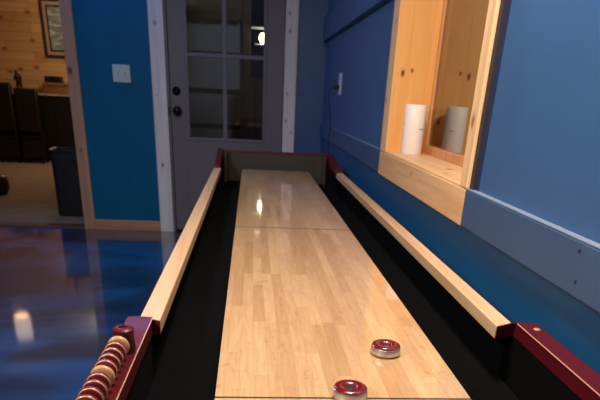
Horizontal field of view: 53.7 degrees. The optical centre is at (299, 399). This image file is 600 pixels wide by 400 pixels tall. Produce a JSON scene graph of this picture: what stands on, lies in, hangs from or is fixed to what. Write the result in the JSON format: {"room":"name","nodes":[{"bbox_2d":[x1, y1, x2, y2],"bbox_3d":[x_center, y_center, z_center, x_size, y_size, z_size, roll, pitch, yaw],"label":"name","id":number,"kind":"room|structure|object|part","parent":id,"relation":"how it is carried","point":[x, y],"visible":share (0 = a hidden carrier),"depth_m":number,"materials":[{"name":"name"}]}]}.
{"room":"game room","nodes":[
{"label":"game room","id":0,"kind":"room"},
{"bbox_2d":[0,0,67,158],"bbox_3d":[-4.334,-5.338,9.828,5.050,2.500,0.100,0,27,-5],"label":"wall","id":1,"kind":"structure","parent":0,"point":[22,46],"depth_m":9.58,"materials":[{"name":"brown wood"}]},
{"bbox_2d":[39,0,64,57],"bbox_3d":[-3.726,-5.933,9.492,0.765,0.800,0.033,0,27,-5],"label":"framed picture","id":2,"kind":"object","parent":1,"relation":"attached to","point":[49,9],"visible":0.38,"depth_m":9.47,"materials":[{"name":"brown wood"}]},
{"bbox_2d":[47,7,63,49],"bbox_3d":[-3.727,-5.936,9.498,0.553,0.588,0.016,0,27,-5],"label":"print","id":3,"kind":"object","parent":2,"relation":"attached to","point":[54,30],"depth_m":9.48},
{"bbox_2d":[0,157,84,223],"bbox_3d":[-4.193,-2.928,7.983,5.050,0.080,5.602,0,27,-5],"label":"floor","id":4,"kind":"structure","parent":0,"point":[31,196],"depth_m":7.00,"materials":[{"name":"beige carpet"}]},
{"bbox_2d":[0,174,9,194],"bbox_3d":[-3.526,-2.519,6.907,0.255,0.240,0.255,0,27,-5],"label":"pouf","id":5,"kind":"object","parent":4,"relation":"on","point":[4,182],"visible":1,"depth_m":6.86,"materials":[{"name":"black leather"}]},
{"bbox_2d":[0,82,24,162],"bbox_3d":[-4.711,-4.447,9.520,0.345,1.165,0.230,0,27,-5],"label":"chair","id":6,"kind":"object","parent":4,"relation":"on","point":[10,139],"visible":0.91,"depth_m":9.46,"materials":[{"name":"black leather"}]},
{"bbox_3d":[-4.698,-4.596,9.373,0.345,0.765,0.105,0,27,-5],"label":"backrest","id":7,"kind":"part","parent":6,"relation":"part of","materials":[{"name":"black leather"}]},
{"bbox_3d":[-4.718,-4.311,9.590,0.345,0.140,0.230,0,27,-5],"label":"seat","id":8,"kind":"part","parent":6,"relation":"part of","materials":[{"name":"black leather"}]},
{"bbox_2d":[13,87,48,163],"bbox_3d":[-4.338,-4.429,9.594,0.345,1.100,0.230,0,27,-5],"label":"chair","id":9,"kind":"object","parent":4,"relation":"on","point":[33,137],"visible":1,"depth_m":9.48,"materials":[{"name":"brown wood"}]},
{"bbox_3d":[-4.325,-4.578,9.447,0.345,0.700,0.105,0,27,-5],"label":"backrest","id":10,"kind":"part","parent":9,"relation":"part of","materials":[{"name":"black leather"}]},
{"bbox_3d":[-4.344,-4.322,9.648,0.345,0.140,0.230,0,27,-5],"label":"seat","id":11,"kind":"part","parent":9,"relation":"part of","materials":[{"name":"black leather"}]},
{"bbox_2d":[12,92,75,160],"bbox_3d":[-4.549,-4.560,9.905,2.583,1.030,0.428,0,27,-5],"label":"sideboard","id":12,"kind":"object","parent":4,"relation":"on","point":[55,109],"visible":0.16,"depth_m":9.71,"materials":[{"name":"black paint"}]},
{"bbox_3d":[-4.885,-4.527,9.687,0.560,0.800,0.017,0,27,-5],"label":"door","id":13,"kind":"part","parent":12,"relation":"part of","materials":[{"name":"black paint"}]},
{"bbox_2d":[14,70,22,87],"bbox_3d":[-4.555,-5.161,9.597,0.156,0.318,0.156,0,27,-5],"label":"figurine","id":14,"kind":"object","parent":12,"relation":"on","point":[17,76],"visible":0.76,"depth_m":9.57,"materials":[{"name":"brown metal"}]},
{"bbox_3d":[-4.302,-4.523,9.737,0.560,0.800,0.017,0,27,-5],"label":"door","id":15,"kind":"part","parent":12,"relation":"part of","materials":[{"name":"black paint"}]},
{"bbox_2d":[42,82,68,94],"bbox_3d":[-3.968,-5.093,9.692,0.389,0.163,0.240,0,27,-5],"label":"wooden box","id":16,"kind":"object","parent":12,"relation":"on","point":[49,88],"visible":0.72,"depth_m":9.60,"materials":[{"name":"brown wood"}]},
{"bbox_2d":[44,76,63,82],"bbox_3d":[-3.993,-5.201,9.618,0.262,0.094,0.177,0,27,-5],"label":"case","id":17,"kind":"object","parent":16,"relation":"on","point":[52,79],"visible":0.95,"depth_m":9.55,"materials":[{"name":"plastic"}]},
{"bbox_3d":[-3.966,-5.146,9.664,0.389,0.043,0.240,0,27,-5],"label":"box lid","id":18,"kind":"part","parent":16,"relation":"part of","materials":[{"name":"brown wood"}]},
{"bbox_3d":[-3.719,-4.519,9.787,0.560,0.800,0.017,0,27,-5],"label":"door","id":19,"kind":"part","parent":12,"relation":"part of","materials":[{"name":"black paint"}]},
{"bbox_2d":[49,147,83,216],"bbox_3d":[-2.276,-2.204,5.998,0.370,0.624,0.324,0,27,-5],"label":"waste bin","id":20,"kind":"object","parent":4,"relation":"on","point":[64,159],"visible":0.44,"depth_m":5.86,"materials":[{"name":"grey plastic"}]},
{"bbox_2d":[0,226,181,399],"bbox_3d":[-1.499,0.151,2.273,3.885,0.080,7.568,0,27,-5],"label":"floor","id":21,"kind":"structure","parent":0,"point":[64,292],"depth_m":3.77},
{"bbox_2d":[75,148,599,399],"bbox_3d":[-0.019,-0.359,2.379,0.850,0.863,3.990,0,27,-5],"label":"table","id":22,"kind":"object","parent":21,"relation":"on","point":[282,277],"visible":1,"depth_m":1.41,"materials":[{"name":"brown wood"}]},
{"bbox_3d":[-0.302,-0.105,1.017,0.037,0.044,0.037,0,27,-5],"label":"score post","id":23,"kind":"part","parent":22,"relation":"part of","materials":[{"name":"red paint"}]},
{"bbox_3d":[-0.395,-0.757,2.355,0.042,0.029,2.672,0,27,-5],"label":"rail","id":24,"kind":"part","parent":22,"relation":"part of","materials":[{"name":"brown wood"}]},
{"bbox_3d":[-0.169,-1.496,4.013,0.750,0.340,0.030,0,27,-5],"label":"panel","id":25,"kind":"part","parent":22,"relation":"part of","materials":[{"name":"red paint"}]},
{"bbox_2d":[332,379,367,399],"bbox_3d":[0.083,-0.014,0.983,0.058,0.022,0.058,0,27,-5],"label":"puck","id":26,"kind":"object","parent":22,"relation":"on","point":[347,389],"visible":1,"depth_m":0.97,"materials":[{"name":"metal"}]},
{"bbox_2d":[370,339,400,358],"bbox_3d":[0.168,-0.101,1.160,0.058,0.022,0.058,0,27,-5],"label":"puck","id":27,"kind":"object","parent":22,"relation":"on","point":[382,348],"visible":1,"depth_m":1.14,"materials":[{"name":"metal"}]},
{"bbox_3d":[0.332,-0.753,2.421,0.040,0.029,2.664,0,27,-5],"label":"rail","id":28,"kind":"part","parent":22,"relation":"part of","materials":[{"name":"brown wood"}]},
{"bbox_2d":[71,0,328,220],"bbox_3d":[-1.721,-2.736,5.036,3.875,2.500,0.130,0,27,-5],"label":"wall","id":29,"kind":"structure","parent":0,"point":[118,116],"depth_m":5.09,"materials":[{"name":"teal paint"}]},
{"bbox_2d":[0,221,84,228],"bbox_3d":[-2.758,-1.647,5.540,1.510,0.010,0.170,0,27,-5],"label":"trim","id":30,"kind":"structure","parent":29,"relation":"attached to","point":[2,223],"depth_m":5.54,"materials":[{"name":"wood"}]},
{"bbox_2d":[58,0,95,228],"bbox_3d":[-1.906,-2.586,5.098,0.098,2.160,0.172,0,27,-5],"label":"trim","id":31,"kind":"structure","parent":29,"relation":"attached to","point":[65,6],"depth_m":5.06,"materials":[{"name":"brown wood"}]},
{"bbox_3d":[-1.507,-2.584,5.133,0.720,2.160,0.130,0,27,-5],"label":"panel","id":32,"kind":"part","parent":29,"relation":"part of","materials":[{"name":"teal paint"}]},
{"bbox_2d":[112,64,130,82],"bbox_3d":[-1.498,-2.737,4.970,0.144,0.131,0.018,0,27,-5],"label":"light switch","id":33,"kind":"object","parent":29,"relation":"attached to","point":[121,73],"visible":1,"depth_m":4.97,"materials":[{"name":"plastic"}]},
{"bbox_2d":[95,219,160,230],"bbox_3d":[-1.602,-1.632,5.537,0.596,0.092,0.016,0,27,-5],"label":"baseboard","id":34,"kind":"structure","parent":29,"relation":"attached to","point":[102,224],"depth_m":5.53,"materials":[{"name":"brown wood"}]},
{"bbox_2d":[147,0,173,231],"bbox_3d":[-1.198,-2.547,5.092,0.120,2.160,0.022,0,27,-5],"label":"trim","id":35,"kind":"structure","parent":29,"relation":"attached to","point":[155,7],"depth_m":5.11,"materials":[{"name":"white wood"}]},
{"bbox_2d":[162,0,285,231],"bbox_3d":[-0.641,-2.568,5.190,1.015,2.160,0.170,0,27,-5],"label":"door","id":36,"kind":"structure","parent":29,"relation":"in","point":[192,158],"depth_m":5.16,"materials":[{"name":"grey paint"}]},
{"bbox_3d":[-1.066,-2.502,5.133,0.080,0.080,0.070,0,27,-5],"label":"knob","id":37,"kind":"part","parent":36,"relation":"part of","materials":[{"name":"brown metal"}]},
{"bbox_3d":[-0.865,-1.982,5.456,0.318,0.495,0.009,0,27,-5],"label":"raised panel","id":38,"kind":"part","parent":36,"relation":"part of","materials":[{"name":"grey paint"}]},
{"bbox_3d":[-0.630,-2.827,5.037,0.687,1.164,0.012,0,27,-5],"label":"lite frame","id":39,"kind":"part","parent":36,"relation":"part of","materials":[{"name":"grey paint"}]},
{"bbox_2d":[282,0,298,152],"bbox_3d":[-0.095,-2.539,5.186,0.105,2.160,0.022,0,27,-5],"label":"trim","id":40,"kind":"structure","parent":29,"relation":"attached to","point":[292,6],"depth_m":5.05,"materials":[{"name":"white wood"}]},
{"bbox_3d":[0.033,-2.573,5.265,0.340,2.160,0.130,0,27,-5],"label":"panel","id":41,"kind":"part","parent":29,"relation":"part of","materials":[{"name":"blue paint"}]},
{"bbox_2d":[320,0,599,374],"bbox_3d":[0.556,-0.967,1.827,0.169,2.500,7.508,0,27,-5],"label":"wall","id":42,"kind":"structure","parent":0,"point":[537,153],"depth_m":1.39,"materials":[{"name":"blue paint"}]},
{"bbox_2d":[328,85,338,152],"bbox_3d":[0.213,-1.816,4.561,0.063,1.075,0.308,0,27,-5],"label":"plug","id":43,"kind":"object","parent":42,"relation":"attached to","point":[335,87],"visible":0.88,"depth_m":4.35,"materials":[{"name":"black plastic"}]},
{"bbox_3d":[0.204,-1.814,4.572,0.040,1.062,0.296,4,27,2],"label":"cord","id":44,"kind":"part","parent":43,"relation":"part of","materials":[{"name":"black plastic"}]},
{"bbox_3d":[0.359,-2.838,3.517,0.020,0.740,2.769,0,27,-5],"label":"wall panel","id":45,"kind":"part","parent":42,"relation":"part of","materials":[{"name":"blue paint"}]},
{"bbox_2d":[338,73,341,94],"bbox_3d":[0.282,-2.233,4.191,0.009,0.138,0.115,0,27,-5],"label":"wall outlet","id":46,"kind":"object","parent":42,"relation":"attached to","point":[340,74],"visible":1,"depth_m":4.17,"materials":[{"name":"white plastic"}]},
{"bbox_2d":[320,123,380,171],"bbox_3d":[0.297,-1.777,4.063,0.036,0.102,2.769,0,27,-5],"label":"trim","id":47,"kind":"structure","parent":42,"relation":"attached to","point":[368,154],"depth_m":3.52,"materials":[{"name":"blue paint"}]},
{"bbox_2d":[323,0,387,41],"bbox_3d":[0.323,-2.451,3.715,0.052,0.173,2.769,0,27,-5],"label":"trim","id":48,"kind":"structure","parent":42,"relation":"attached to","point":[345,13],"depth_m":3.79,"materials":[{"name":"blue paint"}]},
{"bbox_3d":[0.321,-2.094,3.900,0.020,0.635,2.769,0,27,-5],"label":"wall panel","id":49,"kind":"part","parent":42,"relation":"part of","materials":[{"name":"blue paint"}]},
{"bbox_2d":[378,0,500,225],"bbox_3d":[0.557,-1.323,2.036,0.219,1.178,1.272,0,27,-5],"label":"window","id":50,"kind":"structure","parent":42,"relation":"in","point":[441,50],"depth_m":2.41,"materials":[{"name":"brown wood"}]},
{"bbox_3d":[0.427,-1.635,2.515,0.038,1.075,0.117,0,27,-5],"label":"casing","id":51,"kind":"part","parent":50,"relation":"part of","materials":[{"name":"brown wood"}]},
{"bbox_2d":[400,104,426,154],"bbox_3d":[0.497,-1.182,2.593,0.094,0.196,0.093,0,27,-5],"label":"candle","id":52,"kind":"object","parent":50,"relation":"on","point":[415,115],"visible":1,"depth_m":2.56,"materials":[{"name":"white wax"}]},
{"bbox_3d":[0.538,-0.872,2.235,0.217,0.024,1.135,0,27,-5],"label":"sill","id":53,"kind":"part","parent":50,"relation":"part of","materials":[{"name":"brown wood"}]},
{"bbox_3d":[0.649,-1.313,2.015,0.040,0.970,1.094,0,27,-5],"label":"sash frame","id":54,"kind":"part","parent":50,"relation":"part of","materials":[{"name":"brown wood"}]},
{"bbox_3d":[0.624,-0.899,2.231,0.046,0.036,1.041,0,27,-5],"label":"sash rail","id":55,"kind":"part","parent":50,"relation":"part of","materials":[{"name":"brown wood"}]},
{"bbox_3d":[0.642,-1.317,2.016,0.006,0.904,1.041,0,27,-5],"label":"pane","id":56,"kind":"part","parent":50,"relation":"part of","materials":[{"name":"clear glass"}]},
{"bbox_3d":[0.513,-1.092,1.469,0.038,1.075,0.062,0,27,-5],"label":"casing","id":57,"kind":"part","parent":50,"relation":"part of","materials":[{"name":"brown wood"}]},
{"bbox_3d":[0.455,-0.253,2.190,0.020,0.890,7.508,0,27,-5],"label":"wall panel","id":58,"kind":"part","parent":42,"relation":"part of","materials":[{"name":"blue paint"}]},
{"bbox_2d":[460,188,599,313],"bbox_3d":[0.613,0.241,0.175,0.041,0.103,3.464,0,27,-5],"label":"trim","id":59,"kind":"structure","parent":42,"relation":"attached to","point":[570,261],"depth_m":1.25,"materials":[{"name":"blue paint"}]},
{"bbox_3d":[0.662,-0.460,-0.212,0.020,1.525,3.416,0,27,-5],"label":"wall panel","id":60,"kind":"part","parent":42,"relation":"part of","materials":[{"name":"blue paint"}]},
{"label":"outside","id":61,"kind":"structure","parent":0,"visible":0},
{"bbox_3d":[0.342,-3.807,10.185,4.350,0.080,9.670,0,27,-5],"label":"ground","id":62,"kind":"structure","parent":61,"visible":0},
{"bbox_2d":[186,0,241,138],"bbox_3d":[-1.762,-5.625,10.227,1.540,2.920,2.220,0,27,-5],"label":"shed","id":63,"kind":"object","parent":62,"relation":"on","point":[204,17],"visible":0.4,"depth_m":9.36,"materials":[{"name":"grey"}]},
{"bbox_2d":[242,0,250,139],"bbox_3d":[-0.754,-4.657,8.338,0.162,3.020,0.160,0,27,-5],"label":"porch post","id":64,"kind":"object","parent":62,"relation":"on","point":[246,4],"visible":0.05,"depth_m":8.29,"materials":[{"name":"brown wood"}]},
{"bbox_2d":[251,26,263,45],"bbox_3d":[-0.557,-5.013,8.169,0.236,0.215,0.180,0,27,-5],"label":"lantern","id":65,"kind":"object","parent":64,"relation":"attached to","point":[261,37],"visible":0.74,"depth_m":8.14,"materials":[{"name":"plastic"}]},
{"bbox_3d":[-0.519,-4.990,8.184,0.094,0.136,0.094,0,27,-5],"label":"bulb","id":66,"kind":"part","parent":65,"relation":"part of","materials":[{"name":"beige glass"}]},
{"bbox_2d":[240,77,262,139],"bbox_3d":[-0.098,-4.373,9.590,1.743,1.430,0.060,0,27,-5],"label":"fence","id":67,"kind":"object","parent":62,"relation":"on","point":[255,123],"visible":0.1,"depth_m":9.39,"materials":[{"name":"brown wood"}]}
]}

